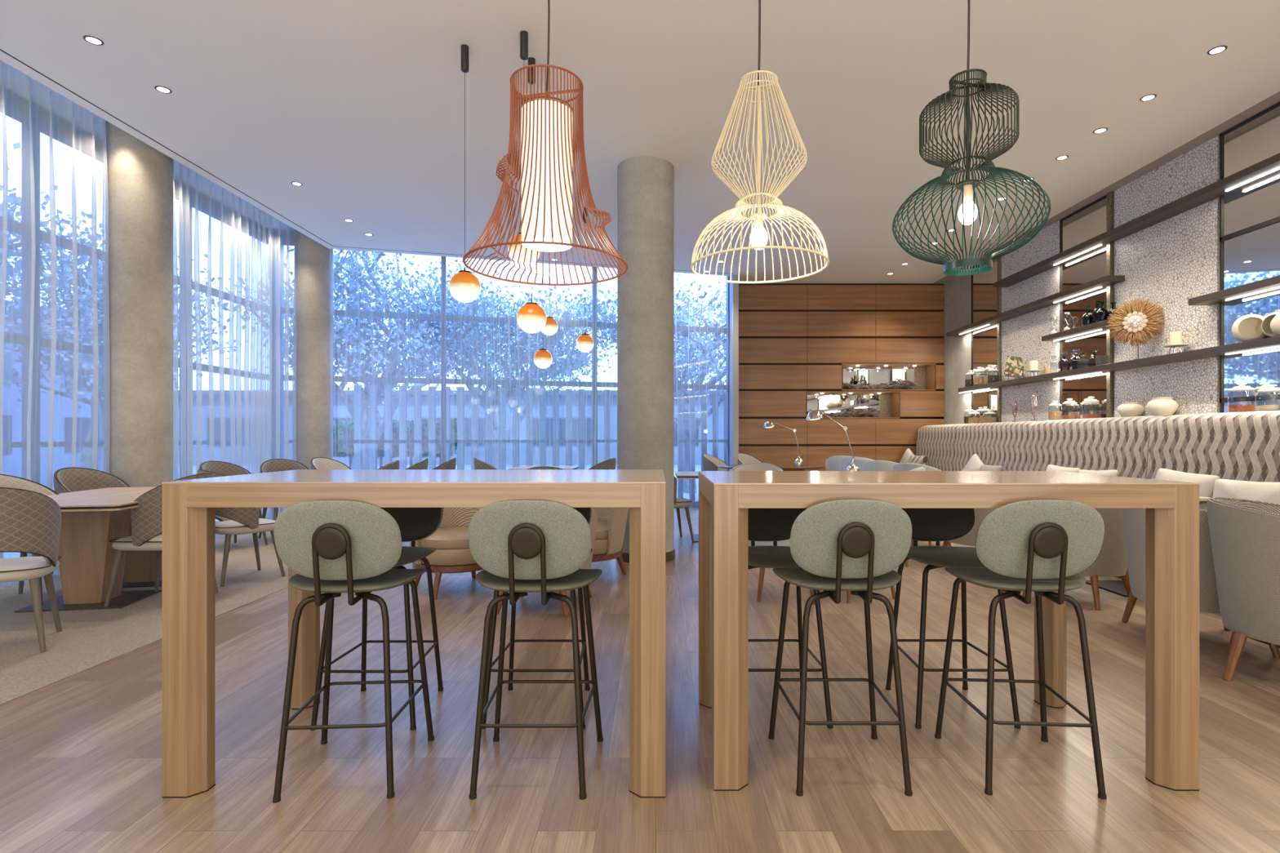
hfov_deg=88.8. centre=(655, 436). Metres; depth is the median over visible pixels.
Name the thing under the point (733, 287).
trim
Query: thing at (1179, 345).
candle stand
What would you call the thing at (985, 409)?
storage jar
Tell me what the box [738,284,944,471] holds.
wall
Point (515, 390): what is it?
fence post
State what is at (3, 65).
sheer curtain
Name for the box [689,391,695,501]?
fence post
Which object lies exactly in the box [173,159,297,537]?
sheer curtain
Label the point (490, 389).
fence post
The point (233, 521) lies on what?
dining chair
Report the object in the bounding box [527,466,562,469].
dining chair
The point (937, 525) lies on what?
bar stool
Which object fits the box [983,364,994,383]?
storage jar
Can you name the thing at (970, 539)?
armchair
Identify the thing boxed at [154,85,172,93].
recessed light
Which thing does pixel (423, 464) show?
dining chair
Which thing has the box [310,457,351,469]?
dining chair
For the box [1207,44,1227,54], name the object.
recessed light
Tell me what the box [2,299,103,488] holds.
building
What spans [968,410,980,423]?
storage jar
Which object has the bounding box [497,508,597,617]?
lounge chair
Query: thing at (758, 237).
pendant
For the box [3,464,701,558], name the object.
ground
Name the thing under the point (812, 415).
desk lamp
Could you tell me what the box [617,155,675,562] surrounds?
column
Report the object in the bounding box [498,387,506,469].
fence post
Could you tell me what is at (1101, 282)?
wall shelf
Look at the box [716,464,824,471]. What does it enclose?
table
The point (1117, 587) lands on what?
cafe table
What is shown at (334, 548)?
bar stool
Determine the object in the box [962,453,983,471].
cushion
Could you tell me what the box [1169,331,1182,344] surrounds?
candle
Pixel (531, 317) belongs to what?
globe pendant
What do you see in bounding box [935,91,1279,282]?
trim
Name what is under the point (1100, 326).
wall shelf
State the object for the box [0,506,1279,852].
floor
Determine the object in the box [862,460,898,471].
tub chair
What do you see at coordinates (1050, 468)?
cushion
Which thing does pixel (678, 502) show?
dining chair
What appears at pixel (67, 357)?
tree
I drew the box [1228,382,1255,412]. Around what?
storage jar
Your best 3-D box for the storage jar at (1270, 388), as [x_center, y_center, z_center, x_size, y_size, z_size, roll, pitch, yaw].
[4.870,-0.311,5.170,0.190,0.208,0.190,0,0,0]
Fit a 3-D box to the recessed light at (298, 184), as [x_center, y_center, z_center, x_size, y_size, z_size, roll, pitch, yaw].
[-3.770,-2.659,6.860,0.108,0.003,0.108,0,0,0]
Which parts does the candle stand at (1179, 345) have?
plate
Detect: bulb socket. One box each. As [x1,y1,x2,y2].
[754,216,763,226]
[963,184,973,200]
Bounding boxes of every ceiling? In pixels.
[0,0,1279,283]
[0,59,294,231]
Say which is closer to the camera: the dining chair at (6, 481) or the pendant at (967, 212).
the pendant at (967, 212)
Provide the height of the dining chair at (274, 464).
0.934 m
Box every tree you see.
[0,142,102,364]
[0,200,244,471]
[204,248,551,469]
[357,253,617,469]
[524,273,725,493]
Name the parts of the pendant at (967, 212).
stem, bulb, cord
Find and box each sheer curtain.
[0,60,110,589]
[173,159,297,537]
[464,261,614,469]
[675,274,724,497]
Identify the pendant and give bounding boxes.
[448,44,480,302]
[462,0,627,285]
[507,30,540,266]
[516,57,546,333]
[533,347,552,368]
[541,315,558,335]
[576,207,594,352]
[690,0,829,283]
[892,0,1050,275]
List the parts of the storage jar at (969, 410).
lid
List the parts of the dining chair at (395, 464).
backrest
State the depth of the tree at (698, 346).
16.13 m
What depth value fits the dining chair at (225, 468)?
7.25 m
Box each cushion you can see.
[419,526,469,549]
[595,520,608,539]
[899,448,914,463]
[908,455,928,465]
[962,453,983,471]
[979,464,1002,471]
[1045,464,1080,472]
[1077,469,1118,475]
[1155,468,1220,497]
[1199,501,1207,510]
[1213,479,1279,504]
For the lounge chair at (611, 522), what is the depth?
5.41 m
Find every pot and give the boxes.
[1116,401,1144,417]
[1146,396,1178,415]
[1231,312,1266,342]
[1261,309,1279,337]
[1270,312,1279,335]
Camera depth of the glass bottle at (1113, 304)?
7.00 m
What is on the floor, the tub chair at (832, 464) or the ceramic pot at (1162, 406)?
the tub chair at (832, 464)
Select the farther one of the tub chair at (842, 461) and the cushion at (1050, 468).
the tub chair at (842, 461)
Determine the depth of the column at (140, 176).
6.16 m
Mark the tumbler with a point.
(1046, 369)
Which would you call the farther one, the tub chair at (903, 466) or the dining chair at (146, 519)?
the tub chair at (903, 466)
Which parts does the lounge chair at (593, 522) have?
leg, leg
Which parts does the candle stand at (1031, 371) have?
plate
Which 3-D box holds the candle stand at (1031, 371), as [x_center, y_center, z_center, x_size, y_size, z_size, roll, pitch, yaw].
[4.870,-0.814,8.420,0.170,0.081,0.170,0,0,0]
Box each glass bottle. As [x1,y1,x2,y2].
[1082,306,1092,325]
[1092,300,1101,323]
[1096,301,1107,322]
[1106,302,1117,319]
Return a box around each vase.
[1003,355,1026,379]
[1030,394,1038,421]
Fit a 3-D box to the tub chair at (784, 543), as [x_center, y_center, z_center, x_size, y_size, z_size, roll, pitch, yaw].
[0.971,0.741,4.885,0.626,0.921,0.578,0,0,16]
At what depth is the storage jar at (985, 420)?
9.46 m
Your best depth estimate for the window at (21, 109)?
5.91 m
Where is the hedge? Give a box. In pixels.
[333,418,457,468]
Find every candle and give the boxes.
[1029,360,1038,370]
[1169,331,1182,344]
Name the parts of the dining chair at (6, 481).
leg, backrest, leg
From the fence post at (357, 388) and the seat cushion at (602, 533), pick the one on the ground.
the fence post at (357, 388)
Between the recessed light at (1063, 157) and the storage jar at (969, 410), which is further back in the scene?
the storage jar at (969, 410)
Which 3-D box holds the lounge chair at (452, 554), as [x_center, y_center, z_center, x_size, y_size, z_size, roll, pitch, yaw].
[-1.608,0.778,5.234,0.755,0.855,0.784,0,0,42]
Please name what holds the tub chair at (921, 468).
on the floor
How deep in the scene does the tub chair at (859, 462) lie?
8.41 m
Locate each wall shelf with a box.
[946,275,1124,336]
[958,336,1279,393]
[993,152,1279,287]
[1041,320,1113,341]
[1188,275,1279,305]
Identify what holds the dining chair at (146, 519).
on the floor
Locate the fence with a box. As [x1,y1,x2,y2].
[177,390,724,464]
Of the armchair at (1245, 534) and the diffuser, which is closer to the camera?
the diffuser
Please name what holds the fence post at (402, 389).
on the ground
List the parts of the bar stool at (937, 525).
leg, leg, backrest, seat, leg, leg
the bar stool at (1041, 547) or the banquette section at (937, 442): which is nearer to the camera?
the bar stool at (1041, 547)
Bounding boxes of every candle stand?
[1026,369,1040,376]
[1163,343,1188,354]
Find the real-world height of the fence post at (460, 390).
2.450 m
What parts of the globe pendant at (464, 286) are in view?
glass globe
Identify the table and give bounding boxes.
[13,486,162,613]
[162,469,665,798]
[507,466,579,469]
[675,471,698,542]
[698,471,1199,791]
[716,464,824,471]
[1085,496,1209,597]
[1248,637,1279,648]
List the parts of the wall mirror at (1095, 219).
edge trim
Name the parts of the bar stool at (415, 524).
leg, leg, leg, seat, backrest, leg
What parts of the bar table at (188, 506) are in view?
leg, leg, leg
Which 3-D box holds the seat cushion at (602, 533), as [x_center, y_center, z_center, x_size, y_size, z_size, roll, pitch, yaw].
[-0.620,0.788,5.620,0.628,0.107,0.628,0,0,34]
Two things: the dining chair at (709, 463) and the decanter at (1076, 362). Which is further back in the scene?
the dining chair at (709, 463)
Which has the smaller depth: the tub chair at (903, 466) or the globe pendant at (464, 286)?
the globe pendant at (464, 286)
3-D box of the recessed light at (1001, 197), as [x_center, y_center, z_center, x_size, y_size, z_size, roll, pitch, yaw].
[3.860,-2.659,7.290,0.108,0.003,0.108,0,0,0]
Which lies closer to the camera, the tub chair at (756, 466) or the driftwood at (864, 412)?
the tub chair at (756, 466)
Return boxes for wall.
[738,282,939,284]
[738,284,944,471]
[939,135,1219,424]
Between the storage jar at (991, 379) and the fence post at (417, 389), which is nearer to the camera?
the storage jar at (991, 379)
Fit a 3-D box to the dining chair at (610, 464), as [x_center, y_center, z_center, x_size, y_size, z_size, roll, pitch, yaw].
[-0.787,0.736,8.346,0.561,0.934,0.540,0,0,16]
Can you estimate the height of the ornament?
0.628 m
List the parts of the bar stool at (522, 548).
leg, leg, backrest, seat, leg, leg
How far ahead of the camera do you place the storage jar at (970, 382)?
10.07 m
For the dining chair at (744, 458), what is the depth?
11.04 m
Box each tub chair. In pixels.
[729,462,782,471]
[748,538,814,604]
[825,455,852,471]
[839,457,873,471]
[844,458,871,471]
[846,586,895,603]
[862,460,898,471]
[892,462,951,546]
[905,466,925,567]
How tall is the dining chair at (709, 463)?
0.934 m
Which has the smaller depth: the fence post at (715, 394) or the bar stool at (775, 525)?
the bar stool at (775, 525)
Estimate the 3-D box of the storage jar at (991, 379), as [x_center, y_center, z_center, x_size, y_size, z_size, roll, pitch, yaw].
[4.880,-0.895,9.440,0.160,0.238,0.160,0,0,0]
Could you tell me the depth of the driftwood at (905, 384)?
11.40 m
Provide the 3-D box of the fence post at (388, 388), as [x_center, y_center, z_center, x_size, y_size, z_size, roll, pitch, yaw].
[-5.222,0.225,12.752,0.120,2.450,0.100,0,0,0]
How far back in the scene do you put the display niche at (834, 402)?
11.66 m
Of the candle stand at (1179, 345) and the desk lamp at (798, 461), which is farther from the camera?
the desk lamp at (798, 461)
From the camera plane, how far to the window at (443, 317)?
10.12 m
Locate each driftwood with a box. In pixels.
[807,407,884,417]
[843,377,919,389]
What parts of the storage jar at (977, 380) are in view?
lid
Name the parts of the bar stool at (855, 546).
leg, leg, seat, backrest, leg, leg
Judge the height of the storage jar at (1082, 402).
0.228 m
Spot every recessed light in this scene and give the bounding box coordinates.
[82,35,103,45]
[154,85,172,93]
[290,182,302,186]
[343,218,353,222]
[997,196,1006,200]
[1055,155,1068,159]
[1093,127,1107,133]
[1139,93,1156,101]
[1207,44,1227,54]
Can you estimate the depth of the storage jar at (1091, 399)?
7.27 m
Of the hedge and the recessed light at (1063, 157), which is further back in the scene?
the hedge
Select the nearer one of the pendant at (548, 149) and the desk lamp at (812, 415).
the pendant at (548, 149)
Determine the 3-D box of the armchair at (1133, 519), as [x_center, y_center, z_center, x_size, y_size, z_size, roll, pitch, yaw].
[3.189,0.783,3.910,0.676,0.844,0.731,0,0,19]
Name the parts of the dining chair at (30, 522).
seat, backrest, leg, leg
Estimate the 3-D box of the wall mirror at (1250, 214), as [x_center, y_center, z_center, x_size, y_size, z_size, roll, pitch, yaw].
[4.985,-1.395,4.530,0.024,2.550,2.460,0,0,0]
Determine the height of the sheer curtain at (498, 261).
4.158 m
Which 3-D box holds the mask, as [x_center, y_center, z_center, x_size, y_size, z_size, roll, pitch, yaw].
[4.880,-0.352,8.880,0.069,0.295,0.069,0,0,-16]
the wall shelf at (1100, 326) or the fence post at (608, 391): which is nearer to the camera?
the wall shelf at (1100, 326)
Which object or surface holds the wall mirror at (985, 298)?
attached to the wall at (1174, 260)
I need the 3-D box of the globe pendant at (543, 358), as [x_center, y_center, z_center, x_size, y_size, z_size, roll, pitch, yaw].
[-1.242,-1.707,7.200,0.208,1.906,0.208,0,0,0]
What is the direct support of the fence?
on the ground
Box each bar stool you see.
[272,500,434,803]
[310,507,443,730]
[468,500,603,799]
[481,507,592,729]
[748,508,833,728]
[768,499,912,796]
[885,508,1021,728]
[934,499,1106,799]
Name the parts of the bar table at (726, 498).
leg, leg, leg, leg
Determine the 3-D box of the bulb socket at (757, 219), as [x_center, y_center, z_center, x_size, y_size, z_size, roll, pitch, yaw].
[0.410,-0.857,2.600,0.036,0.043,0.036,0,0,0]
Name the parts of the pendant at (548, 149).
lamp shade, cord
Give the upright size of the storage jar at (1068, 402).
0.248 m
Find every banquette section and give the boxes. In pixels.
[915,423,966,471]
[953,420,1041,471]
[1027,415,1165,478]
[1146,410,1279,482]
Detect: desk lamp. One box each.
[763,421,804,466]
[805,410,859,471]
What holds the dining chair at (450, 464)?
on the floor
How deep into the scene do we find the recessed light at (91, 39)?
4.38 m
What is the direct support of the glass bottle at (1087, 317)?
on the wall shelf at (1100, 326)
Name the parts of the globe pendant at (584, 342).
glass globe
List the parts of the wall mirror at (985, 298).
edge trim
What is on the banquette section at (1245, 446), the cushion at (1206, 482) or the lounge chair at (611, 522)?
the cushion at (1206, 482)
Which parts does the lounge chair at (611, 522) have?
seat, leg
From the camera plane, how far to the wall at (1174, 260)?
6.69 m
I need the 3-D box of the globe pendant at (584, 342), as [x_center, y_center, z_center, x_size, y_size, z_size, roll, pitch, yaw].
[-0.823,-1.823,7.600,0.208,1.675,0.208,0,0,0]
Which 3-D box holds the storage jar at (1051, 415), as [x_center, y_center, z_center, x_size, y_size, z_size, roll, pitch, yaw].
[4.880,-0.326,7.980,0.156,0.238,0.156,0,0,0]
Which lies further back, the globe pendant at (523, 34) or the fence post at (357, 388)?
the fence post at (357, 388)
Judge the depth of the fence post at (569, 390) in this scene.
13.62 m
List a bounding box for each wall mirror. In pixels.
[971,257,1000,422]
[1059,191,1112,419]
[1219,102,1279,413]
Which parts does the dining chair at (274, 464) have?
leg, leg, backrest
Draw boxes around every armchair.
[942,508,995,546]
[1022,508,1130,609]
[1121,508,1279,657]
[1207,497,1279,681]
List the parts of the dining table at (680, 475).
plate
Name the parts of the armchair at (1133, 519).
leg, leg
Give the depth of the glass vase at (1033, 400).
8.40 m
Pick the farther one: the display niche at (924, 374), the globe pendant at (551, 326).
the display niche at (924, 374)
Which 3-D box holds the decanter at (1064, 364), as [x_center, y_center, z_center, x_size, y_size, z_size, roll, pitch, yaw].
[4.900,-0.900,7.830,0.117,0.248,0.117,0,0,5]
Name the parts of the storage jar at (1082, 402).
lid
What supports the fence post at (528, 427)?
on the ground
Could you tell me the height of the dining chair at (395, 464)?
0.934 m
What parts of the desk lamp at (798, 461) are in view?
lamp shade, arm, arm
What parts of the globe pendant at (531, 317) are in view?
glass globe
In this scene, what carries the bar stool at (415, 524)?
on the floor
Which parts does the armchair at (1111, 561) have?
leg, leg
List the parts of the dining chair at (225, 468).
backrest, leg, leg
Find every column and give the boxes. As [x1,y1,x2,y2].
[105,120,173,487]
[294,229,333,469]
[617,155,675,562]
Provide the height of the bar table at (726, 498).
1.043 m
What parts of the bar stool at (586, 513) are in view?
leg, leg, leg, leg, backrest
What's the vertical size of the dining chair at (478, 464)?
0.934 m
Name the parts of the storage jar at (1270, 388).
lid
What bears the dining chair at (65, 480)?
on the floor
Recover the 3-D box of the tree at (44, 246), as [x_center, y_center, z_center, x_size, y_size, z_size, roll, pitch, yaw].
[-12.084,-1.733,10.435,6.466,6.398,7.510,0,0,-29]
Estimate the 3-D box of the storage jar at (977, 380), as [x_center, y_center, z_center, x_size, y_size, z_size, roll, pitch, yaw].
[4.860,-0.910,9.780,0.190,0.268,0.190,0,0,0]
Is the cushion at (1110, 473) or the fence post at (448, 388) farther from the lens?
the fence post at (448, 388)
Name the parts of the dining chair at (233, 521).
leg, backrest, seat, leg, leg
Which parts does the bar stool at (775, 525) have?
backrest, seat, leg, leg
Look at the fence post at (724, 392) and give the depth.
14.54 m
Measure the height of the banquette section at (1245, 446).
1.398 m
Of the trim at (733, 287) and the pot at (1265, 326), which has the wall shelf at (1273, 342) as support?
the pot at (1265, 326)
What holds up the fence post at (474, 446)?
on the ground
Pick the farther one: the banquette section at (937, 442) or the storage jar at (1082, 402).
the banquette section at (937, 442)
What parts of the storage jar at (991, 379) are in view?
lid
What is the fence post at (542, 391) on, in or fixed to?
on the ground
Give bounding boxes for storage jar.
[963,407,975,423]
[964,369,977,386]
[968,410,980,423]
[973,367,987,385]
[979,406,991,422]
[982,410,997,422]
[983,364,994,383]
[987,366,999,382]
[1047,400,1062,420]
[1061,398,1077,419]
[1080,399,1091,418]
[1082,395,1099,418]
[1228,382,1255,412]
[1254,384,1279,411]
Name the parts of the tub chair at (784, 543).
leg, leg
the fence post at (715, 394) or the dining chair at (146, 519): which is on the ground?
the fence post at (715, 394)
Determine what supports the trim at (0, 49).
attached to the ceiling at (359, 104)
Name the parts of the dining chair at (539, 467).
backrest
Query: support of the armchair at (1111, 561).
on the floor
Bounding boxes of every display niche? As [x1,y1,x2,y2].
[805,391,899,418]
[840,363,935,391]
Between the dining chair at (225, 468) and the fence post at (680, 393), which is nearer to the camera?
the dining chair at (225, 468)
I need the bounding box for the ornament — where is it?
[1106,297,1164,359]
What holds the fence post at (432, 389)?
on the ground
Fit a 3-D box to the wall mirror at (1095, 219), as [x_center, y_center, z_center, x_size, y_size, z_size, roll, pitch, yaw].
[4.976,-1.395,7.582,0.042,2.550,0.915,0,0,0]
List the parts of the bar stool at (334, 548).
leg, leg, backrest, seat, leg, leg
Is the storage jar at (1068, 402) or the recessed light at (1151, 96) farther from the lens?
the storage jar at (1068, 402)
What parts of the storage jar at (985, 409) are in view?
lid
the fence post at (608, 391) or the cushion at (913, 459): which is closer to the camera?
the cushion at (913, 459)
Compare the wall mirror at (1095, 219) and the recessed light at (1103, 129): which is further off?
the wall mirror at (1095, 219)
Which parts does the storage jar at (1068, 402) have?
lid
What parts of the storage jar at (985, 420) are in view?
lid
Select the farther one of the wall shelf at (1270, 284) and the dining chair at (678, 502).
the dining chair at (678, 502)
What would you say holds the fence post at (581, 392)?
on the ground
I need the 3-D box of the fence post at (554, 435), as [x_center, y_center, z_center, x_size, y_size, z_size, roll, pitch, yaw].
[-2.078,0.225,13.601,0.120,2.450,0.100,0,0,0]
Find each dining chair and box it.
[0,474,58,605]
[0,487,62,653]
[51,466,130,574]
[103,472,218,606]
[196,469,284,586]
[199,461,267,551]
[257,458,308,538]
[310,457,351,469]
[377,460,399,469]
[405,458,428,469]
[433,457,456,469]
[473,457,496,469]
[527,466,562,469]
[588,457,616,469]
[674,476,694,542]
[702,453,728,471]
[737,453,762,465]
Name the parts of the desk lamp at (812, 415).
lamp shade, arm, arm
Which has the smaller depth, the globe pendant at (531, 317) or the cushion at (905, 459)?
the globe pendant at (531, 317)
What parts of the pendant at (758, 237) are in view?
stem, bulb, cord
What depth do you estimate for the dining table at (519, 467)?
9.01 m
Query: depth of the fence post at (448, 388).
12.98 m
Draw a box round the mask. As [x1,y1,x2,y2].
[1011,400,1017,422]
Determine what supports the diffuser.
attached to the pendant at (548, 149)
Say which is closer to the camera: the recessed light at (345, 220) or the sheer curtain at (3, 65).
the sheer curtain at (3, 65)
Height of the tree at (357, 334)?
7.593 m
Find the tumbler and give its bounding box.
[1044,367,1048,373]
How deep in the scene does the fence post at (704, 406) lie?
14.40 m
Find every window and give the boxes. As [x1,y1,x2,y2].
[0,84,284,556]
[271,229,728,519]
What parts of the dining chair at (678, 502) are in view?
backrest, leg, seat, leg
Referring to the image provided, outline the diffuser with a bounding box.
[524,237,569,248]
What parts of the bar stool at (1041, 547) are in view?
leg, leg, seat, backrest, leg, leg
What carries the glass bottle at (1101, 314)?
on the wall shelf at (1100, 326)
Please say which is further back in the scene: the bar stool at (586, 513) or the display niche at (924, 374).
the display niche at (924, 374)
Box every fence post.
[354,385,362,469]
[368,385,377,469]
[384,385,392,465]
[399,386,407,469]
[413,386,421,464]
[428,386,435,469]
[446,386,450,461]
[457,386,464,469]
[471,386,478,469]
[484,387,492,466]
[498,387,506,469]
[512,387,519,467]
[525,388,533,466]
[539,388,546,466]
[552,388,559,466]
[565,388,572,466]
[578,389,585,469]
[604,389,610,461]
[677,391,683,497]
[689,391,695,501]
[701,391,706,471]
[712,391,718,457]
[724,391,725,462]
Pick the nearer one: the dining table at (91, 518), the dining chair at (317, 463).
the dining table at (91, 518)
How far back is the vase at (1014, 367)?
8.89 m
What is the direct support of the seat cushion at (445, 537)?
on the lounge chair at (452, 554)
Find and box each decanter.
[1057,355,1070,372]
[1070,348,1082,369]
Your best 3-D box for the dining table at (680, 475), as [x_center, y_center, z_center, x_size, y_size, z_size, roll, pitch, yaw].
[0.660,0.815,7.700,0.840,0.770,0.840,0,0,0]
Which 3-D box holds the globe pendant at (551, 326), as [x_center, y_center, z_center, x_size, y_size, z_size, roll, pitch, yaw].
[-1.240,-1.921,7.600,0.208,1.479,0.208,0,0,0]
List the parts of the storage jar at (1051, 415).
lid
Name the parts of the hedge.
stem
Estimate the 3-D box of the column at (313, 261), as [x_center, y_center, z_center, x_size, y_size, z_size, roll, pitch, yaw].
[-4.960,-0.890,9.480,0.524,4.180,0.524,0,0,0]
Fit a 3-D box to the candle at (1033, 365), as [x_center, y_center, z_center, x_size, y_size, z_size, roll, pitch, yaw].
[4.870,-0.917,8.420,0.100,0.125,0.100,0,0,0]
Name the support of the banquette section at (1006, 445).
on the floor
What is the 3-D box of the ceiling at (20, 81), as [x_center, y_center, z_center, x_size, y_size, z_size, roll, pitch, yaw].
[-0.250,-3.050,3.950,11.100,0.100,15.900,0,0,0]
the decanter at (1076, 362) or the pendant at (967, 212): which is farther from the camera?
the decanter at (1076, 362)
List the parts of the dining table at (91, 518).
plate, plate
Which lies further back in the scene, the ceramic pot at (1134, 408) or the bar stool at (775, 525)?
the ceramic pot at (1134, 408)
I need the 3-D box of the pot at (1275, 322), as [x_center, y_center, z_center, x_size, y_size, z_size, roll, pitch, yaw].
[4.884,-0.880,5.049,0.200,0.212,0.180,0,0,21]
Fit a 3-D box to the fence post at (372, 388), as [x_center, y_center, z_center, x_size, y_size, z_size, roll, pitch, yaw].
[-5.484,0.225,12.681,0.120,2.450,0.100,0,0,0]
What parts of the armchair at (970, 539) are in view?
leg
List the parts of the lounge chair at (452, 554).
leg, leg, seat, leg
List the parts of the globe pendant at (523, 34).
glass globe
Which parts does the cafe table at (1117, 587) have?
plate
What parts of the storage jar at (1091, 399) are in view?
lid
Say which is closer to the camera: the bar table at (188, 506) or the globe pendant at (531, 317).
the bar table at (188, 506)
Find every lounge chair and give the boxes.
[409,507,484,599]
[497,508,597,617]
[588,507,628,586]
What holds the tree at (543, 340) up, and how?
on the ground
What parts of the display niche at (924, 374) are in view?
mirror pane, niche panel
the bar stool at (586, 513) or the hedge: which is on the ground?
the hedge
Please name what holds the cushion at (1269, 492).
on the banquette section at (1245, 446)
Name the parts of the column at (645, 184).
skirting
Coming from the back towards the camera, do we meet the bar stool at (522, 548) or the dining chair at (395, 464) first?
the dining chair at (395, 464)
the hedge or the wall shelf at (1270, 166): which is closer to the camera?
the wall shelf at (1270, 166)
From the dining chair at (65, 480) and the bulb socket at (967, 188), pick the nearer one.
the bulb socket at (967, 188)
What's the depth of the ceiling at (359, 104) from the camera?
5.13 m
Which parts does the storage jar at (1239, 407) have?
lid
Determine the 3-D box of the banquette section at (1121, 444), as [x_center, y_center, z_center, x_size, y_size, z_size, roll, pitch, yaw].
[4.355,0.501,6.905,0.870,1.398,1.878,0,0,0]
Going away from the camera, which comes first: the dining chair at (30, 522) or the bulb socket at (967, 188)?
the bulb socket at (967, 188)
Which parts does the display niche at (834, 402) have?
mirror pane, niche panel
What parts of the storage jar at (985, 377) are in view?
lid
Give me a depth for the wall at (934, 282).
11.75 m
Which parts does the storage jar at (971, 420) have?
lid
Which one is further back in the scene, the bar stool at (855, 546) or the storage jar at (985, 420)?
the storage jar at (985, 420)
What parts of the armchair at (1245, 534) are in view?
leg, leg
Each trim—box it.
[0,48,732,274]
[728,275,738,471]
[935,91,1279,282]
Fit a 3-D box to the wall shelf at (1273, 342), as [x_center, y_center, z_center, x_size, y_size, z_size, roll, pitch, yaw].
[4.885,-0.739,6.025,0.200,0.068,9.050,0,0,0]
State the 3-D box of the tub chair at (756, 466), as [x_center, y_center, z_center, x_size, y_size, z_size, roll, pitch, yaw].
[1.057,0.741,6.935,0.626,0.921,0.578,0,0,9]
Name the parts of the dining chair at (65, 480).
backrest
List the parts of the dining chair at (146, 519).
leg, seat, leg, backrest, leg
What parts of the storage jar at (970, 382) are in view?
lid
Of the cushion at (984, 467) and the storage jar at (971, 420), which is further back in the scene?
the storage jar at (971, 420)

